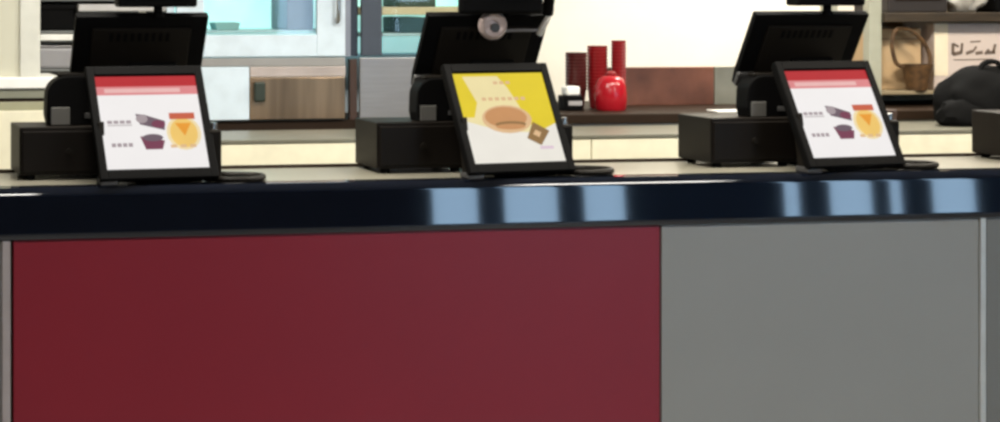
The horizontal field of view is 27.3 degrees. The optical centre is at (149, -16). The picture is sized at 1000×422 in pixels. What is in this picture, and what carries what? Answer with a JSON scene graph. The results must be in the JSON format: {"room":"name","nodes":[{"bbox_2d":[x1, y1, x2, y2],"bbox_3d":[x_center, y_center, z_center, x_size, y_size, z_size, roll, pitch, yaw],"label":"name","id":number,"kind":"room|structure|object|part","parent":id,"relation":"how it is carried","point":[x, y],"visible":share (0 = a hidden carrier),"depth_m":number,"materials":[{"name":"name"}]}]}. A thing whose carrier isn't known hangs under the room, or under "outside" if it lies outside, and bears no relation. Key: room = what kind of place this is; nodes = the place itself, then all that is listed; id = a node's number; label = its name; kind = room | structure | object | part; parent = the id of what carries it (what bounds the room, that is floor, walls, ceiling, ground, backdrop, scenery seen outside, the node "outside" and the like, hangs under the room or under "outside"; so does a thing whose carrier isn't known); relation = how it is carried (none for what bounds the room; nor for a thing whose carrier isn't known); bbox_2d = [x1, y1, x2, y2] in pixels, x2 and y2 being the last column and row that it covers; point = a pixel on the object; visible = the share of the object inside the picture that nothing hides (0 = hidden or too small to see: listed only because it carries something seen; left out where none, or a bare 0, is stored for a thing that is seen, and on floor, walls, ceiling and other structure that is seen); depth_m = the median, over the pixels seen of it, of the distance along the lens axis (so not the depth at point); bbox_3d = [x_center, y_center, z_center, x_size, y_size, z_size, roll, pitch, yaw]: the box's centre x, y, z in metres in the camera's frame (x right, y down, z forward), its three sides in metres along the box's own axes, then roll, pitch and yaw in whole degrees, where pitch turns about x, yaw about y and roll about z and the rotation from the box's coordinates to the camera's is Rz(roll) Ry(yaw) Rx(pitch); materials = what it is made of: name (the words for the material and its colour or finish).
{"room":"eatery","nodes":[
{"label":"eatery","id":0,"kind":"room"},
{"bbox_2d":[43,72,90,125],"bbox_3d":[-0.224,0.349,6.153,0.200,0.160,0.088,0,0,-11],"label":"receipt printer","id":1,"kind":"object","parent":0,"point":[66,103],"visible":0.59,"depth_m":6.11,"materials":[{"name":"black plastic"}]},
{"bbox_2d":[138,0,853,100],"bbox_3d":[2.032,0.190,9.047,15.000,2.900,0.120,0,0,-11],"label":"wall","id":2,"kind":"structure","parent":0,"point":[656,33],"depth_m":9.03,"materials":[{"name":"white paint"}]},
{"bbox_2d":[77,4,165,10],"bbox_3d":[-0.115,0.092,8.120,0.360,0.028,0.040,0,0,-11],"label":"wall shelf","id":3,"kind":"object","parent":2,"relation":"attached to","point":[80,7],"visible":0.76,"depth_m":8.09,"materials":[{"name":"white"}]},
{"bbox_3d":[2.991,1.690,3.875,15.000,0.100,10.400,0,0,-11],"label":"floor","id":4,"kind":"structure","parent":0,"visible":0},
{"bbox_2d":[0,0,56,168],"bbox_3d":[-0.906,0.575,7.628,1.105,1.970,0.360,0,0,-11],"label":"wall","id":5,"kind":"structure","parent":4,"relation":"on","point":[22,84],"depth_m":7.54,"materials":[{"name":"beige paint"}]},
{"bbox_2d":[0,0,19,76],"bbox_3d":[-0.950,-0.031,7.635,1.020,0.758,0.330,0,0,-10],"label":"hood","id":6,"kind":"object","parent":5,"relation":"attached to","point":[9,9],"depth_m":7.55,"materials":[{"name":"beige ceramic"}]},
{"bbox_3d":[-0.453,-0.031,7.551,0.077,0.758,0.015,0,0,-10],"label":"corner trim","id":7,"kind":"part","parent":5,"relation":"part of","materials":[{"name":"beige paint"}]},
{"bbox_2d":[40,0,152,74],"bbox_3d":[-0.278,0.640,8.285,0.524,2.000,0.364,0,0,-11],"label":"storage rack","id":8,"kind":"object","parent":4,"relation":"on","point":[74,2],"visible":0.02,"depth_m":8.15,"materials":[{"name":"grey metal"}]},
{"bbox_2d":[40,69,69,71],"bbox_3d":[-0.277,0.345,8.283,0.480,0.010,0.360,0,0,-10],"label":"shelf","id":9,"kind":"object","parent":8,"relation":"attached to","point":[41,70],"depth_m":8.08,"materials":[{"name":"grey metal"}]},
{"bbox_2d":[40,44,71,68],"bbox_3d":[-0.296,0.292,8.247,0.390,0.094,0.295,0,0,-11],"label":"steel container","id":10,"kind":"object","parent":8,"relation":"on","point":[52,56],"visible":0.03,"depth_m":8.09,"materials":[{"name":"silver metal"}]},
{"bbox_2d":[40,41,71,42],"bbox_3d":[-0.277,0.230,8.283,0.480,0.010,0.360,0,0,-10],"label":"shelf","id":11,"kind":"object","parent":8,"relation":"attached to","point":[40,41],"depth_m":8.08,"materials":[{"name":"metal"}]},
{"bbox_2d":[40,33,72,40],"bbox_3d":[-0.268,0.211,8.236,0.458,0.026,0.300,0,0,-11],"label":"tray","id":12,"kind":"object","parent":8,"relation":"on","point":[43,36],"visible":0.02,"depth_m":8.07,"materials":[{"name":"white ceramic"}]},
{"bbox_2d":[40,30,73,32],"bbox_3d":[-0.277,0.190,8.283,0.480,0.010,0.360,0,0,-10],"label":"shelf","id":13,"kind":"object","parent":8,"relation":"attached to","point":[73,30],"depth_m":8.08,"materials":[{"name":"grey metal"}]},
{"bbox_2d":[40,4,75,30],"bbox_3d":[-0.401,0.132,8.209,0.160,0.105,0.262,0,0,-11],"label":"storage box","id":14,"kind":"object","parent":8,"relation":"on","point":[53,17],"visible":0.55,"depth_m":8.09,"materials":[{"name":"black plastic"}]},
{"bbox_2d":[40,0,114,0],"bbox_3d":[-0.277,0.060,8.283,0.480,0.010,0.360,0,0,-10],"label":"shelf","id":15,"kind":"object","parent":8,"relation":"attached to","point":[40,0],"depth_m":8.10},
{"bbox_3d":[-0.310,0.115,8.459,0.480,0.750,0.007,0,0,-10],"label":"panel","id":16,"kind":"part","parent":8,"relation":"part of","materials":[{"name":"black metal"}]},
{"bbox_2d":[75,6,132,13],"bbox_3d":[-0.201,0.136,8.254,0.230,0.098,0.262,0,0,-11],"label":"storage box","id":17,"kind":"object","parent":8,"relation":"on","point":[76,11],"visible":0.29,"depth_m":8.13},
{"bbox_2d":[146,0,457,130],"bbox_3d":[0.770,0.560,8.451,1.500,2.040,0.531,0,0,-11],"label":"cabinet","id":18,"kind":"object","parent":4,"relation":"on","point":[331,77],"visible":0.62,"depth_m":8.22,"materials":[{"name":"metal"}]},
{"bbox_3d":[0.253,0.442,8.137,0.307,0.216,0.020,0,0,-10],"label":"panel","id":19,"kind":"part","parent":18,"relation":"part of","materials":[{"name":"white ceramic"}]},
{"bbox_3d":[0.447,0.435,8.150,0.045,0.080,0.025,0,0,-10],"label":"handle","id":20,"kind":"part","parent":18,"relation":"part of","materials":[{"name":"grey metal"}]},
{"bbox_3d":[0.454,-0.079,8.174,0.708,0.743,0.022,0,0,-10],"label":"door","id":21,"kind":"part","parent":18,"relation":"part of","materials":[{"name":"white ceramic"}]},
{"bbox_2d":[206,28,315,32],"bbox_3d":[0.415,0.192,8.391,0.700,0.011,0.360,0,0,-11],"label":"shelf","id":22,"kind":"object","parent":18,"relation":"in","point":[240,30],"visible":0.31,"depth_m":8.23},
{"bbox_2d":[209,22,239,29],"bbox_3d":[0.310,0.170,8.300,0.108,0.030,0.120,0,0,-11],"label":"tub","id":23,"kind":"object","parent":22,"relation":"on","point":[213,25],"visible":1,"depth_m":8.24,"materials":[{"name":"teal plastic"}]},
{"bbox_2d":[271,0,312,29],"bbox_3d":[0.597,0.083,8.407,0.115,0.205,0.275,0,0,-11],"label":"crate","id":24,"kind":"object","parent":22,"relation":"on","point":[285,14],"visible":1,"depth_m":8.28,"materials":[{"name":"plastic"}]},
{"bbox_3d":[0.452,0.315,8.174,0.712,0.034,0.020,0,0,-10],"label":"rail","id":25,"kind":"part","parent":18,"relation":"part of","materials":[{"name":"white metal"}]},
{"bbox_3d":[0.604,0.355,8.200,0.403,0.042,0.024,0,0,-10],"label":"rail","id":26,"kind":"part","parent":18,"relation":"part of","materials":[{"name":"metal"}]},
{"bbox_3d":[0.604,0.464,8.202,0.403,0.172,0.020,0,0,-10],"label":"panel","id":27,"kind":"part","parent":18,"relation":"part of","materials":[{"name":"brown wood"}]},
{"bbox_3d":[0.770,-0.045,8.204,0.016,0.406,0.044,0,0,-10],"label":"handle","id":28,"kind":"part","parent":18,"relation":"part of","materials":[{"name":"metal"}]},
{"bbox_3d":[1.187,0.425,8.310,0.660,0.250,0.020,0,0,-10],"label":"panel","id":29,"kind":"part","parent":18,"relation":"part of","materials":[{"name":"metal"}]},
{"bbox_3d":[1.191,-0.079,8.310,0.653,0.743,0.022,0,0,-10],"label":"door","id":30,"kind":"part","parent":18,"relation":"part of","materials":[{"name":"glass"}]},
{"bbox_2d":[358,31,420,36],"bbox_3d":[1.150,0.208,8.538,0.650,0.014,0.340,0,0,-11],"label":"shelf","id":31,"kind":"object","parent":18,"relation":"in","point":[384,34],"visible":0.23,"depth_m":8.35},
{"bbox_2d":[383,16,424,32],"bbox_3d":[1.077,0.168,8.483,0.115,0.065,0.240,0,0,-11],"label":"food box","id":32,"kind":"object","parent":31,"relation":"on","point":[398,24],"visible":0.84,"depth_m":8.37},
{"bbox_2d":[358,6,457,14],"bbox_3d":[1.151,0.108,8.533,0.650,0.033,0.350,0,0,-11],"label":"shelf","id":33,"kind":"object","parent":18,"relation":"in","point":[386,10],"visible":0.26,"depth_m":8.35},
{"bbox_2d":[383,0,435,6],"bbox_3d":[1.099,0.056,8.487,0.160,0.072,0.240,0,0,-11],"label":"food box","id":34,"kind":"object","parent":33,"relation":"on","point":[391,3],"visible":1,"depth_m":8.38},
{"bbox_2d":[0,153,999,421],"bbox_3d":[1.505,1.110,6.404,6.200,1.060,0.510,0,0,-11],"label":"counter","id":35,"kind":"object","parent":4,"relation":"on","point":[648,289],"depth_m":6.09,"materials":[{"name":"laminate"}]},
{"bbox_3d":[-0.969,1.190,5.721,1.085,0.899,0.026,0,0,-10],"label":"panel","id":36,"kind":"part","parent":35,"relation":"part of","materials":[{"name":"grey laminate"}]},
{"bbox_2d":[11,122,97,179],"bbox_3d":[-0.266,0.509,6.168,0.300,0.160,0.254,0,0,-11],"label":"drawer","id":37,"kind":"object","parent":35,"relation":"on","point":[37,148],"visible":0.73,"depth_m":6.05,"materials":[{"name":"black metal"}]},
{"bbox_3d":[-0.245,0.503,6.053,0.284,0.124,0.009,0,0,-10],"label":"drawer","id":38,"kind":"part","parent":37,"relation":"part of","materials":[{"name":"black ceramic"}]},
{"bbox_2d":[69,0,265,185],"bbox_3d":[0.056,0.275,6.100,0.564,0.630,0.432,0,0,-11],"label":"terminal","id":39,"kind":"object","parent":35,"relation":"on","point":[148,107],"visible":0.99,"depth_m":6.03,"materials":[{"name":"black plastic"}]},
{"bbox_3d":[0.029,0.582,6.123,0.205,0.016,0.300,0,0,-10],"label":"plate","id":40,"kind":"part","parent":39,"relation":"part of","materials":[{"name":"black plastic"}]},
{"bbox_3d":[0.586,1.190,6.008,2.005,0.899,0.028,0,0,-10],"label":"panel","id":41,"kind":"part","parent":35,"relation":"part of","materials":[{"name":"red laminate"}]},
{"bbox_2d":[355,117,461,172],"bbox_3d":[0.835,0.509,6.382,0.300,0.160,0.254,0,0,-11],"label":"drawer","id":42,"kind":"object","parent":35,"relation":"on","point":[384,144],"visible":0.9,"depth_m":6.27,"materials":[{"name":"black metal"}]},
{"bbox_3d":[0.856,0.503,6.268,0.284,0.124,0.009,0,0,-10],"label":"drawer","id":43,"kind":"part","parent":42,"relation":"part of","materials":[{"name":"black metal"}]},
{"bbox_2d":[409,75,452,121],"bbox_3d":[0.919,0.358,6.341,0.178,0.143,0.088,0,0,-11],"label":"receipt printer","id":44,"kind":"object","parent":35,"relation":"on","point":[428,101],"visible":0.51,"depth_m":6.30,"materials":[{"name":"black plastic"}]},
{"bbox_2d":[0,153,999,185],"bbox_3d":[1.498,0.615,6.444,6.200,0.070,0.427,0,0,-10],"label":"countertop","id":45,"kind":"structure","parent":35,"relation":"on","point":[342,171],"depth_m":6.40,"materials":[{"name":"laminate"}]},
{"bbox_2d":[411,12,614,178],"bbox_3d":[1.155,0.275,6.308,0.564,0.630,0.432,0,0,-14],"label":"terminal","id":46,"kind":"object","parent":35,"relation":"on","point":[508,121],"visible":0.91,"depth_m":6.22,"materials":[{"name":"black plastic"}]},
{"bbox_2d":[458,0,554,39],"bbox_3d":[1.123,0.081,6.303,0.326,0.188,0.084,0,0,-11],"label":"headset","id":47,"kind":"object","parent":46,"relation":"hanging from","point":[492,25],"visible":1,"depth_m":6.29,"materials":[{"name":"plastic"}]},
{"bbox_3d":[1.127,0.582,6.329,0.205,0.016,0.300,0,0,-13],"label":"plate","id":48,"kind":"part","parent":46,"relation":"part of","materials":[{"name":"black plastic"}]},
{"bbox_2d":[678,113,795,166],"bbox_3d":[1.934,0.509,6.586,0.300,0.160,0.254,0,0,-11],"label":"drawer","id":49,"kind":"object","parent":35,"relation":"on","point":[716,139],"visible":0.92,"depth_m":6.48,"materials":[{"name":"black metal"}]},
{"bbox_3d":[1.956,0.503,6.471,0.284,0.124,0.009,0,0,-10],"label":"drawer","id":50,"kind":"part","parent":49,"relation":"part of","materials":[{"name":"black metal"}]},
{"bbox_2d":[736,72,786,116],"bbox_3d":[2.020,0.358,6.545,0.178,0.143,0.088,0,0,-11],"label":"receipt printer","id":51,"kind":"object","parent":35,"relation":"on","point":[757,93],"visible":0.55,"depth_m":6.50,"materials":[{"name":"black plastic"}]},
{"bbox_3d":[2.060,0.403,6.511,0.037,0.014,0.003,0,0,-10],"label":"button panel","id":52,"kind":"part","parent":51,"relation":"part of","materials":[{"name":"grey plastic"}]},
{"bbox_3d":[2.108,1.190,6.291,1.079,0.899,0.028,0,0,-10],"label":"panel","id":53,"kind":"part","parent":35,"relation":"part of","materials":[{"name":"grey laminate"}]},
{"bbox_2d":[732,0,938,172],"bbox_3d":[2.249,0.275,6.510,0.564,0.630,0.432,0,0,-14],"label":"terminal","id":54,"kind":"object","parent":35,"relation":"on","point":[839,119],"visible":0.97,"depth_m":6.44,"materials":[{"name":"black plastic"}]},
{"bbox_3d":[2.220,0.582,6.531,0.205,0.016,0.300,0,0,-13],"label":"plate","id":55,"kind":"part","parent":54,"relation":"part of","materials":[{"name":"black plastic"}]},
{"bbox_2d":[972,110,999,156],"bbox_3d":[2.996,0.509,6.783,0.300,0.160,0.254,0,0,-11],"label":"drawer","id":56,"kind":"object","parent":35,"relation":"on","point":[985,123],"visible":1,"depth_m":6.80,"materials":[{"name":"black metal"}]},
{"bbox_3d":[3.630,1.190,6.573,1.960,0.899,0.028,0,0,-10],"label":"panel","id":57,"kind":"part","parent":35,"relation":"part of","materials":[{"name":"grey metal"}]},
{"bbox_2d":[221,121,973,165],"bbox_3d":[2.073,1.101,7.784,4.580,1.078,0.499,0,0,-11],"label":"counter","id":58,"kind":"object","parent":4,"relation":"on","point":[329,146],"visible":0.02,"depth_m":7.51,"materials":[{"name":"beige ceramic"}]},
{"bbox_3d":[0.335,1.048,7.258,0.926,0.944,0.020,0,0,-10],"label":"door","id":59,"kind":"part","parent":58,"relation":"part of","materials":[{"name":"beige ceramic"}]},
{"bbox_3d":[1.222,1.048,7.422,0.871,0.944,0.020,0,0,-10],"label":"door","id":60,"kind":"part","parent":58,"relation":"part of","materials":[{"name":"beige ceramic"}]},
{"bbox_2d":[221,121,971,143],"bbox_3d":[2.070,0.569,7.801,4.580,0.014,0.463,0,0,-10],"label":"countertop","id":61,"kind":"structure","parent":58,"relation":"on","point":[916,127],"depth_m":7.57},
{"bbox_3d":[2.073,1.048,7.580,0.851,0.944,0.020,0,0,-10],"label":"door","id":62,"kind":"part","parent":58,"relation":"part of","materials":[{"name":"beige ceramic"}]},
{"bbox_2d":[886,108,897,119],"bbox_3d":[2.890,0.531,8.097,0.219,0.060,0.140,0,0,-11],"label":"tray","id":63,"kind":"object","parent":58,"relation":"on","point":[894,111],"visible":0.13,"depth_m":8.05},
{"bbox_3d":[2.887,1.048,7.731,0.796,0.944,0.020,0,0,-10],"label":"door","id":64,"kind":"part","parent":58,"relation":"part of","materials":[{"name":"beige ceramic"}]},
{"bbox_2d":[933,59,999,126],"bbox_3d":[3.347,0.429,8.059,0.478,0.264,0.267,0,0,-11],"label":"backpack","id":65,"kind":"object","parent":58,"relation":"on","point":[974,87],"visible":0.81,"depth_m":7.96,"materials":[{"name":"black fabric"}]},
{"bbox_3d":[3.372,0.332,8.020,0.139,0.070,0.032,0,0,-10],"label":"handle","id":66,"kind":"part","parent":65,"relation":"part of","materials":[{"name":"black fabric"}]},
{"bbox_2d":[557,100,934,125],"bbox_3d":[2.874,1.076,8.674,2.680,1.128,0.880,0,0,-11],"label":"countertop","id":67,"kind":"structure","parent":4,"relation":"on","point":[908,110],"depth_m":8.21,"materials":[{"name":"wood"}]},
{"bbox_2d":[558,86,582,110],"bbox_3d":[1.740,0.469,8.279,0.080,0.100,0.084,0,0,-11],"label":"napkin dispenser","id":68,"kind":"object","parent":67,"relation":"on","point":[570,99],"visible":0.98,"depth_m":8.24,"materials":[{"name":"black plastic"}]},
{"bbox_2d":[565,52,586,108],"bbox_3d":[1.788,0.401,8.391,0.091,0.235,0.091,0,0,-11],"label":"cup stack","id":69,"kind":"object","parent":67,"relation":"on","point":[576,70],"visible":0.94,"depth_m":8.35,"materials":[{"name":"red plastic"}]},
{"bbox_2d":[587,45,607,107],"bbox_3d":[1.887,0.388,8.440,0.086,0.262,0.086,0,0,-11],"label":"cup stack","id":70,"kind":"object","parent":67,"relation":"on","point":[597,55],"visible":0.8,"depth_m":8.41,"materials":[{"name":"red plastic"}]},
{"bbox_2d":[594,71,626,110],"bbox_3d":[1.908,0.437,8.281,0.132,0.163,0.132,0,0,-11],"label":"canister","id":71,"kind":"object","parent":67,"relation":"on","point":[610,89],"visible":1,"depth_m":8.23,"materials":[{"name":"red ceramic"}]},
{"bbox_3d":[1.908,0.365,8.281,0.044,0.020,0.044,0,0,-10],"label":"lid knob","id":72,"kind":"part","parent":71,"relation":"part of","materials":[{"name":"red ceramic"}]},
{"bbox_2d":[611,40,625,83],"bbox_3d":[1.972,0.376,8.415,0.062,0.285,0.062,0,0,-11],"label":"cup stack","id":73,"kind":"object","parent":67,"relation":"on","point":[618,47],"visible":0.62,"depth_m":8.39,"materials":[{"name":"red plastic"}]},
{"bbox_2d":[607,66,736,105],"bbox_3d":[2.461,0.436,8.669,1.095,0.166,0.020,0,0,-11],"label":"backsplash","id":74,"kind":"structure","parent":67,"relation":"on","point":[704,85],"depth_m":8.63,"materials":[{"name":"brown tile"}]},
{"bbox_2d":[820,0,999,100],"bbox_3d":[3.530,0.143,8.801,1.025,0.750,0.430,0,0,-11],"label":"shelving unit","id":75,"kind":"object","parent":67,"relation":"on","point":[877,19],"visible":0.23,"depth_m":8.54,"materials":[{"name":"brown wood"}]},
{"bbox_3d":[3.021,0.143,8.899,0.060,0.750,0.050,0,0,-10],"label":"post","id":76,"kind":"part","parent":75,"relation":"part of","materials":[{"name":"beige"}]},
{"bbox_3d":[3.086,0.143,8.546,0.060,0.750,0.050,0,0,-10],"label":"post","id":77,"kind":"part","parent":75,"relation":"part of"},
{"bbox_2d":[852,27,920,88],"bbox_3d":[3.208,0.319,8.766,0.240,0.265,0.222,0,0,-11],"label":"cardboard box","id":78,"kind":"object","parent":75,"relation":"on","point":[907,46],"visible":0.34,"depth_m":8.66,"materials":[{"name":"beige cardboard"}]},
{"bbox_2d":[854,0,946,12],"bbox_3d":[3.265,0.038,8.704,0.280,0.160,0.284,0,0,-11],"label":"crate","id":79,"kind":"object","parent":75,"relation":"on","point":[888,6],"visible":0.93,"depth_m":8.57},
{"bbox_3d":[3.538,0.460,8.812,0.925,0.016,0.410,0,0,-10],"label":"shelf","id":80,"kind":"part","parent":75,"relation":"part of","materials":[{"name":"beige wood"}]},
{"bbox_2d":[890,26,933,90],"bbox_3d":[3.270,0.313,8.591,0.179,0.277,0.132,0,0,18],"label":"basket","id":81,"kind":"object","parent":75,"relation":"on","point":[916,76],"visible":1,"depth_m":8.55,"materials":[{"name":"brown wicker"}]},
{"bbox_3d":[3.264,0.268,8.579,0.196,0.185,0.018,0,0,-10],"label":"handle","id":82,"kind":"part","parent":81,"relation":"part of","materials":[{"name":"brown wicker"}]},
{"bbox_3d":[3.563,0.143,9.020,0.800,0.750,0.010,0,0,-10],"label":"panel","id":83,"kind":"part","parent":75,"relation":"part of","materials":[{"name":"beige wood"}]},
{"bbox_3d":[3.540,0.138,8.802,0.925,0.040,0.430,0,0,-10],"label":"shelf","id":84,"kind":"part","parent":75,"relation":"part of","materials":[{"name":"brown wood"}]},
{"bbox_2d":[902,22,999,89],"bbox_3d":[3.536,0.307,8.780,0.360,0.288,0.252,0,0,-11],"label":"carton","id":85,"kind":"object","parent":75,"relation":"on","point":[954,46],"visible":0.59,"depth_m":8.65,"materials":[{"name":"beige cardboard"}]},
{"bbox_2d":[947,0,987,11],"bbox_3d":[3.538,0.020,8.706,0.203,0.195,0.220,0,0,-11],"label":"bag","id":86,"kind":"object","parent":75,"relation":"on","point":[952,5],"visible":0.73,"depth_m":8.64,"materials":[{"name":"plastic"}]},
{"bbox_2d":[976,0,999,11],"bbox_3d":[3.748,0.029,8.790,0.228,0.178,0.258,0,0,-11],"label":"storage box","id":87,"kind":"object","parent":75,"relation":"on","point":[991,5],"visible":0.58,"depth_m":8.69,"materials":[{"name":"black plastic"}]}
]}

